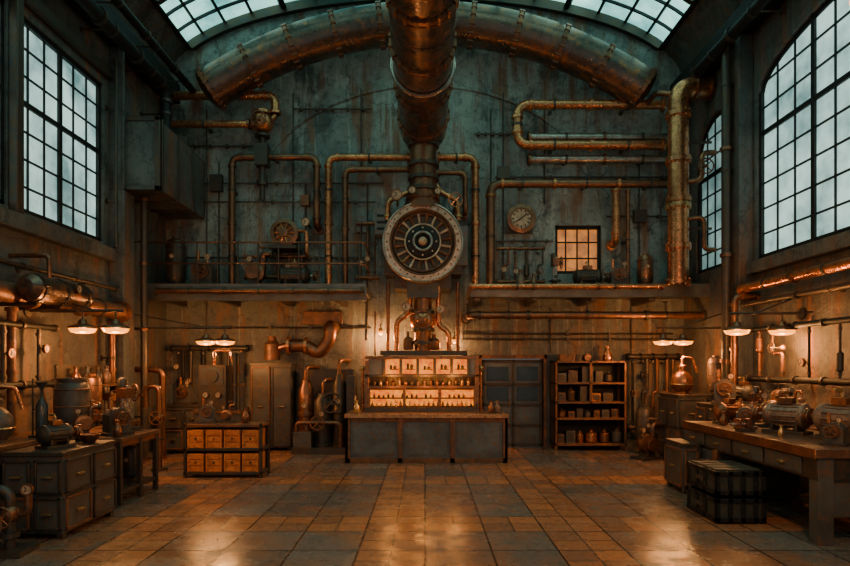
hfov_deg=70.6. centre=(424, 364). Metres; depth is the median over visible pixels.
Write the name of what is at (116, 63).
riser pipe
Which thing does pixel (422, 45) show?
pipe
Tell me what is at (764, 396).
pump
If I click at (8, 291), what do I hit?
pipe
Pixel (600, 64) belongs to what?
ventilation duct
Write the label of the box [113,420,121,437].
storage jar
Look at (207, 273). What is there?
gearbox
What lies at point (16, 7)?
trim
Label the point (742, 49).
trim
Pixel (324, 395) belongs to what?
machinery
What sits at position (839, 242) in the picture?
trim
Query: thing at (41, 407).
stand
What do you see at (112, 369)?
riser pipe
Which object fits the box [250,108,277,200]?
valve
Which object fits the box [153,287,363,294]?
pipe
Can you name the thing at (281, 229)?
motor
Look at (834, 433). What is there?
gearbox
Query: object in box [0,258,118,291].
conduit pipe
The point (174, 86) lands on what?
trim
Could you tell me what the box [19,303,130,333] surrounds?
lamp
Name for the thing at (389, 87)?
trim
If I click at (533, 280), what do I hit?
storage jar
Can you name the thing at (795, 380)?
pipes
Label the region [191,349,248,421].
tall cabinet
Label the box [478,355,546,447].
door
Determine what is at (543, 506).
floor
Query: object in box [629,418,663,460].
pump
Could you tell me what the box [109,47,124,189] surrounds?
trim
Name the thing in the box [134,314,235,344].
lamp
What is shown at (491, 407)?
bottle
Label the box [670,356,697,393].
copper still
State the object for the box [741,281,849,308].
conduit pipe
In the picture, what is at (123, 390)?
press
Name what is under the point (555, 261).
press
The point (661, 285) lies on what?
pipe
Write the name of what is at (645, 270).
vessel
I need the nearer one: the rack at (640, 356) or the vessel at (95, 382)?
the vessel at (95, 382)
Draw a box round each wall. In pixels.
[0,0,165,452]
[166,3,683,446]
[684,0,849,486]
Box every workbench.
[0,420,140,505]
[683,421,849,545]
[761,419,818,430]
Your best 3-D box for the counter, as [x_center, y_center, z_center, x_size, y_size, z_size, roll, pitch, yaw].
[0.030,1.498,12.695,3.340,1.005,1.010,0,0,0]
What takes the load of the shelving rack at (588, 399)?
on the floor
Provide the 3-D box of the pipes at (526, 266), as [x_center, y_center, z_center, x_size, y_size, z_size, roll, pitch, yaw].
[2.300,-2.396,14.401,1.150,0.917,0.438,0,0,0]
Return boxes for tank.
[0,253,92,312]
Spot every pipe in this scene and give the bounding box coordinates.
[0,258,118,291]
[0,280,131,322]
[4,307,18,436]
[74,0,172,129]
[94,0,198,100]
[100,321,116,406]
[104,60,118,247]
[134,197,148,460]
[134,366,166,458]
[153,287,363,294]
[158,90,280,116]
[171,119,250,133]
[227,153,323,283]
[264,320,340,359]
[324,152,409,283]
[341,166,409,283]
[385,0,459,194]
[437,152,479,282]
[438,169,467,220]
[461,301,707,323]
[468,282,664,289]
[485,178,666,282]
[511,97,666,154]
[605,188,621,250]
[621,189,630,282]
[645,73,716,285]
[690,0,783,78]
[720,42,733,379]
[730,292,760,384]
[736,257,849,293]
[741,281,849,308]
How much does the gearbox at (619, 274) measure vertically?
0.682 m
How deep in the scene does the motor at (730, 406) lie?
9.46 m
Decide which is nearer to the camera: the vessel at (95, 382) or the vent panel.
the vessel at (95, 382)
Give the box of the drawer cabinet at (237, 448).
[183,420,269,477]
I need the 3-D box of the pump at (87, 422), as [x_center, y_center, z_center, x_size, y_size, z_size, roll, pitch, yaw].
[-4.931,0.777,8.708,0.399,0.527,0.252,0,0,-40]
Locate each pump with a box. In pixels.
[0,484,39,559]
[72,400,100,437]
[217,401,235,422]
[245,246,273,283]
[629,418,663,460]
[755,383,792,428]
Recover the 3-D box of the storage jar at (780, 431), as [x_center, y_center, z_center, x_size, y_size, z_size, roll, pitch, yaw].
[4.600,0.851,7.750,0.075,0.158,0.075,0,0,0]
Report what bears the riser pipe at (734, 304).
attached to the wall at (771, 38)
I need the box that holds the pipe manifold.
[170,345,248,413]
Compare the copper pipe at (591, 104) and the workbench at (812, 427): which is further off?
the copper pipe at (591, 104)
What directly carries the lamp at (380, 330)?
attached to the wall at (321, 84)
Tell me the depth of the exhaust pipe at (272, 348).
13.79 m
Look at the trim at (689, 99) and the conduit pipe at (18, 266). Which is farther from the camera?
the trim at (689, 99)
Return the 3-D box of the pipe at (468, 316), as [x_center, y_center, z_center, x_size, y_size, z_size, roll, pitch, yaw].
[3.588,-1.214,13.989,5.423,0.433,1.223,0,0,0]
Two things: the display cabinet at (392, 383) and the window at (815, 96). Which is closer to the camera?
the window at (815, 96)
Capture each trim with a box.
[0,206,115,261]
[9,0,23,214]
[24,0,112,79]
[64,0,179,103]
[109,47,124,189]
[109,190,133,417]
[247,86,602,216]
[670,0,785,90]
[689,99,690,277]
[731,34,752,385]
[746,230,849,274]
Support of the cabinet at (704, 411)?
on the floor
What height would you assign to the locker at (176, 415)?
1.100 m
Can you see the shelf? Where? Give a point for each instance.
(61, 371)
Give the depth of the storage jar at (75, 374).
10.36 m
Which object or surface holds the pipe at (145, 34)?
attached to the wall at (321, 84)
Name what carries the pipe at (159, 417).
on the floor
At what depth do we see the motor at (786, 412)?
8.13 m
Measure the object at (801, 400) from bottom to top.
0.537 m
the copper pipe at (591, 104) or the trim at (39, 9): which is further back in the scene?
the copper pipe at (591, 104)
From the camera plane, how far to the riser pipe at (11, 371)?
8.80 m
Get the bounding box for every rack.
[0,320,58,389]
[243,254,308,279]
[356,221,379,279]
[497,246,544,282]
[550,346,626,450]
[626,353,679,431]
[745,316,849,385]
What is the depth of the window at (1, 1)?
9.02 m
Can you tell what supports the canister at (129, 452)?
on the table
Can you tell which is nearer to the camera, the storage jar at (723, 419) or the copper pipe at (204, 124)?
the storage jar at (723, 419)
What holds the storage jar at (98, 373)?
in the shelf
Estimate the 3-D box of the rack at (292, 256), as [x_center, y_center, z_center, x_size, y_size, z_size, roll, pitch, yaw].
[-3.550,-2.346,14.351,1.550,0.617,0.438,0,0,0]
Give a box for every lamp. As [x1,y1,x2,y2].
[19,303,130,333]
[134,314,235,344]
[378,324,382,334]
[452,332,455,342]
[652,313,720,344]
[722,299,812,334]
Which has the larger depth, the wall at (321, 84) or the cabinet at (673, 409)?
the wall at (321, 84)
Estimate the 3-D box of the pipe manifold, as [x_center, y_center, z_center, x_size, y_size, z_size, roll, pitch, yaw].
[-5.150,0.356,14.351,1.850,1.676,0.438,0,0,0]
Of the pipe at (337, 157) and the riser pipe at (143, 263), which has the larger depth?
the pipe at (337, 157)
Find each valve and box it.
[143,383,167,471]
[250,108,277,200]
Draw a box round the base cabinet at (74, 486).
[1,440,116,538]
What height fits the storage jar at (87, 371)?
0.331 m
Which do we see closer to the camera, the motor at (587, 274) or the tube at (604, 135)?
the motor at (587, 274)
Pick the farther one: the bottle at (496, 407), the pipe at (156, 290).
the pipe at (156, 290)
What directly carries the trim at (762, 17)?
attached to the wall at (771, 38)
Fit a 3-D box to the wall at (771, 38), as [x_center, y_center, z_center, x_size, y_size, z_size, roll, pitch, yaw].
[6.500,-2.400,6.550,0.400,8.800,16.100,0,0,0]
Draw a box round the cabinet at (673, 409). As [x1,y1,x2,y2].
[658,393,713,456]
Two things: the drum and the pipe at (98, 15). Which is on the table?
the drum
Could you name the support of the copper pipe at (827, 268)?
attached to the wall at (771, 38)
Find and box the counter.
[344,410,508,462]
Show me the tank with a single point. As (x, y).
(34, 288)
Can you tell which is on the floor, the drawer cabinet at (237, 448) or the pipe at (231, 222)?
the drawer cabinet at (237, 448)
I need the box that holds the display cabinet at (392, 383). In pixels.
[360,356,483,411]
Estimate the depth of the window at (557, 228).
14.73 m
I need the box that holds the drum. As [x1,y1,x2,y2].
[52,378,91,425]
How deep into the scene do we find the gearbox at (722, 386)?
10.66 m
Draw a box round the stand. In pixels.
[28,379,47,437]
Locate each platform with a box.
[148,241,371,306]
[466,284,709,306]
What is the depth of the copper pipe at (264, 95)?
14.22 m
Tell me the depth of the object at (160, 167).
12.46 m
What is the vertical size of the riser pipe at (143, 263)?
5.500 m
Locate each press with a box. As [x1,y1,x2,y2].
[96,386,118,423]
[116,377,141,430]
[549,253,562,282]
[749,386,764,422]
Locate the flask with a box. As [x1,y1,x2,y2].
[75,424,83,440]
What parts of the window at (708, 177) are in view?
glass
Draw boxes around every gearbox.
[98,397,134,436]
[172,377,196,404]
[191,251,216,283]
[197,397,217,423]
[608,259,627,282]
[711,369,737,403]
[733,399,756,429]
[819,413,849,446]
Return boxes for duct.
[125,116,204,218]
[195,0,657,110]
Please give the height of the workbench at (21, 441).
0.950 m
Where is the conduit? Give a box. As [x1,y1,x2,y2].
[186,89,672,355]
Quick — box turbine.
[375,184,467,355]
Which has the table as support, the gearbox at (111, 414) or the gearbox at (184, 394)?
the gearbox at (111, 414)
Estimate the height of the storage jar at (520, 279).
0.441 m
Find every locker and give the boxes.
[166,403,197,453]
[250,363,296,450]
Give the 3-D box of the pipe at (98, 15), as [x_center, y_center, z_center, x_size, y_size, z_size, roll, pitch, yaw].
[-5.938,-5.647,7.237,0.724,1.354,12.474,0,0,0]
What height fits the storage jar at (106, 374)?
0.331 m
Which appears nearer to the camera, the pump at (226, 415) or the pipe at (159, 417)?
the pump at (226, 415)
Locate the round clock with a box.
[505,204,535,233]
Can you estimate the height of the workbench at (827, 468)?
1.075 m
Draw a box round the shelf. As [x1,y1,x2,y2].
[55,365,116,392]
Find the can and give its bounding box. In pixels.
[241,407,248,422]
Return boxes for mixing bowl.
[78,433,99,442]
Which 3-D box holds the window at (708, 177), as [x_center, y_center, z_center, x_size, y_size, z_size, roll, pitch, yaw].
[6.420,-3.804,13.049,0.140,3.409,1.817,0,0,0]
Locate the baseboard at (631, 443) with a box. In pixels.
[547,439,657,447]
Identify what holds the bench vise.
on the workbench at (827, 468)
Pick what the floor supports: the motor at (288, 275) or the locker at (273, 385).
the locker at (273, 385)
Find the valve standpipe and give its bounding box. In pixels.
[699,449,718,460]
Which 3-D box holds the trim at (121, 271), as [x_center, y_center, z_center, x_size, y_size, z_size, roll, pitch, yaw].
[-6.150,-0.750,12.175,0.300,5.500,0.450,0,0,0]
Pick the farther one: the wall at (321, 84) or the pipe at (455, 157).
the wall at (321, 84)
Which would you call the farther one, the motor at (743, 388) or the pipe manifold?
the pipe manifold
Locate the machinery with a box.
[292,359,356,454]
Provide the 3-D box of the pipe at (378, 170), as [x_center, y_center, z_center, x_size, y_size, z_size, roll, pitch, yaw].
[-1.181,-3.281,14.399,1.641,2.961,0.401,0,0,0]
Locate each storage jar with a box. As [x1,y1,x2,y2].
[71,366,80,377]
[82,366,90,377]
[94,366,102,381]
[102,366,110,383]
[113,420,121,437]
[516,269,524,282]
[530,273,536,282]
[720,411,726,425]
[778,425,783,436]
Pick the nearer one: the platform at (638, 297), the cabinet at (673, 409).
the cabinet at (673, 409)
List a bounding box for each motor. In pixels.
[35,414,80,449]
[268,217,311,259]
[279,258,316,283]
[572,261,608,282]
[712,393,749,424]
[736,377,752,403]
[752,390,813,435]
[801,388,849,442]
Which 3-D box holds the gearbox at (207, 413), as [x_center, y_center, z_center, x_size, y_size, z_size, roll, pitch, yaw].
[-3.941,0.818,10.855,0.330,0.465,0.332,0,0,-11]
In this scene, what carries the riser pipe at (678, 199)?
attached to the wall at (771, 38)
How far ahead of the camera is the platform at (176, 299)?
13.25 m
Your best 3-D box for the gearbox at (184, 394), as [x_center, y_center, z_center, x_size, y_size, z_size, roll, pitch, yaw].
[-5.500,0.590,13.689,0.440,0.620,0.442,0,0,0]
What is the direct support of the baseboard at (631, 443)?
attached to the wall at (321, 84)
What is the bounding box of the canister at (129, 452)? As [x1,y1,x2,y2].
[123,444,136,480]
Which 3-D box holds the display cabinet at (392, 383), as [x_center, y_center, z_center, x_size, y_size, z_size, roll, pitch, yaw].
[-0.070,0.405,12.900,2.660,1.190,0.440,0,0,0]
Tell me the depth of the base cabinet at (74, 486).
6.89 m
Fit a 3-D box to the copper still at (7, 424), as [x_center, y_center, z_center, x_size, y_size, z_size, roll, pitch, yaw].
[-5.794,0.656,8.102,0.472,0.788,0.475,0,0,16]
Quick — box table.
[71,429,159,505]
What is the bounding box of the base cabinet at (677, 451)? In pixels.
[664,438,699,493]
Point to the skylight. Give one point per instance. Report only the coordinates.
(681, 29)
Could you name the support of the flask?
on the base cabinet at (74, 486)
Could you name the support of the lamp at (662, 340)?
attached to the wall at (771, 38)
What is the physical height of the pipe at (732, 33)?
0.289 m
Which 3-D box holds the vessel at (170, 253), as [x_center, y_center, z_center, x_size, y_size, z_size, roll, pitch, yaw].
[-5.750,-2.360,13.849,0.470,1.200,0.472,0,0,0]
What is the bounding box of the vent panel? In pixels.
[303,311,342,324]
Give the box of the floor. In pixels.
[0,447,849,565]
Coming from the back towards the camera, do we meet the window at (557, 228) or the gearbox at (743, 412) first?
the window at (557, 228)
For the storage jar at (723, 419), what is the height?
0.220 m
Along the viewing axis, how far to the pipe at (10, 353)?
8.98 m
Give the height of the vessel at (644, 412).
1.100 m
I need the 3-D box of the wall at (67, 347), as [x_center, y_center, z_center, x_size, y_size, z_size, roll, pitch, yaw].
[-6.500,-2.400,6.550,0.400,8.800,16.100,0,0,0]
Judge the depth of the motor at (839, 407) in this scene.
7.44 m
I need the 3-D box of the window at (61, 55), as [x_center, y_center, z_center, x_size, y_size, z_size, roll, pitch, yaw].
[-6.420,-3.950,10.500,0.140,3.100,2.500,0,0,0]
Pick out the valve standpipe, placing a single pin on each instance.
(715, 452)
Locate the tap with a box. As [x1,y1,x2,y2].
[353,388,356,411]
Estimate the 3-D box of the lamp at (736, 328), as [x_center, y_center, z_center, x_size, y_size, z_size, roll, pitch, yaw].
[5.643,-0.844,9.978,1.325,0.698,0.483,0,0,0]
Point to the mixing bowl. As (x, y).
(87, 437)
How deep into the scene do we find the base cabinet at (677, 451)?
9.47 m
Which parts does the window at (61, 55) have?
glass, glass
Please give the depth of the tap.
12.81 m
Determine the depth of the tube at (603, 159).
14.22 m
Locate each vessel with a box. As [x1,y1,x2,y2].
[84,374,102,425]
[165,236,186,283]
[635,405,654,448]
[637,253,653,282]
[707,355,720,393]
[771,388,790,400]
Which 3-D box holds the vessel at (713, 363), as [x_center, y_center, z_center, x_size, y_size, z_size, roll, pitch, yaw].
[6.000,0.200,12.399,0.320,0.800,0.322,0,0,0]
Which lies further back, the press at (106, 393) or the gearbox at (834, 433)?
the press at (106, 393)
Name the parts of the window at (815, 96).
glass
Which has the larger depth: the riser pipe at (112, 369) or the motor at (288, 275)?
the motor at (288, 275)
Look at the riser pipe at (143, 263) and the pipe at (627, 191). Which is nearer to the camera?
the riser pipe at (143, 263)
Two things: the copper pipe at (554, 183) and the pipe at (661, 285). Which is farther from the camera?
the copper pipe at (554, 183)
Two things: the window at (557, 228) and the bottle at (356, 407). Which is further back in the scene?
the window at (557, 228)
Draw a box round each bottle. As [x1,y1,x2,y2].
[354,401,359,412]
[488,401,493,412]
[494,401,499,412]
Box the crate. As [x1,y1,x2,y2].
[687,461,766,523]
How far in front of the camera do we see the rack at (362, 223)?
14.37 m
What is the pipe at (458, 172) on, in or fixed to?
attached to the wall at (321, 84)
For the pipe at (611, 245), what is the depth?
14.14 m
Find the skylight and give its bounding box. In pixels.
[106,0,743,71]
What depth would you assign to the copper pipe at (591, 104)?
14.01 m
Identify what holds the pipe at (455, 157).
attached to the wall at (321, 84)
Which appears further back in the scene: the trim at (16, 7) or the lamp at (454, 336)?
the lamp at (454, 336)
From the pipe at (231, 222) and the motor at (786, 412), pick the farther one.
the pipe at (231, 222)
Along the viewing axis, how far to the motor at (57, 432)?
7.24 m
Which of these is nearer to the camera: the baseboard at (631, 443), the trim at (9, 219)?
the trim at (9, 219)
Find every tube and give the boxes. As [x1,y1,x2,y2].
[527,131,666,139]
[527,153,666,165]
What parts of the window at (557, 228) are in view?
glass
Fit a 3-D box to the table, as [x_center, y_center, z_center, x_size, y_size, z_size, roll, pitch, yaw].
[-4.825,1.520,9.125,1.050,0.960,1.250,0,0,0]
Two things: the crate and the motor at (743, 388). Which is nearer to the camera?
the crate
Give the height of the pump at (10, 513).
0.742 m
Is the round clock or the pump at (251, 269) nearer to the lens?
the pump at (251, 269)
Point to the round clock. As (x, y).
(521, 218)
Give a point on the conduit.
(216, 183)
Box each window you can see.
[0,0,3,203]
[24,18,100,240]
[555,226,599,273]
[698,111,720,273]
[759,0,849,258]
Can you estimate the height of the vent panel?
0.320 m
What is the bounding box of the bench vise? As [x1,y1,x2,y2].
[728,418,754,431]
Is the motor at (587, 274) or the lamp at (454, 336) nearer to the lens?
the motor at (587, 274)

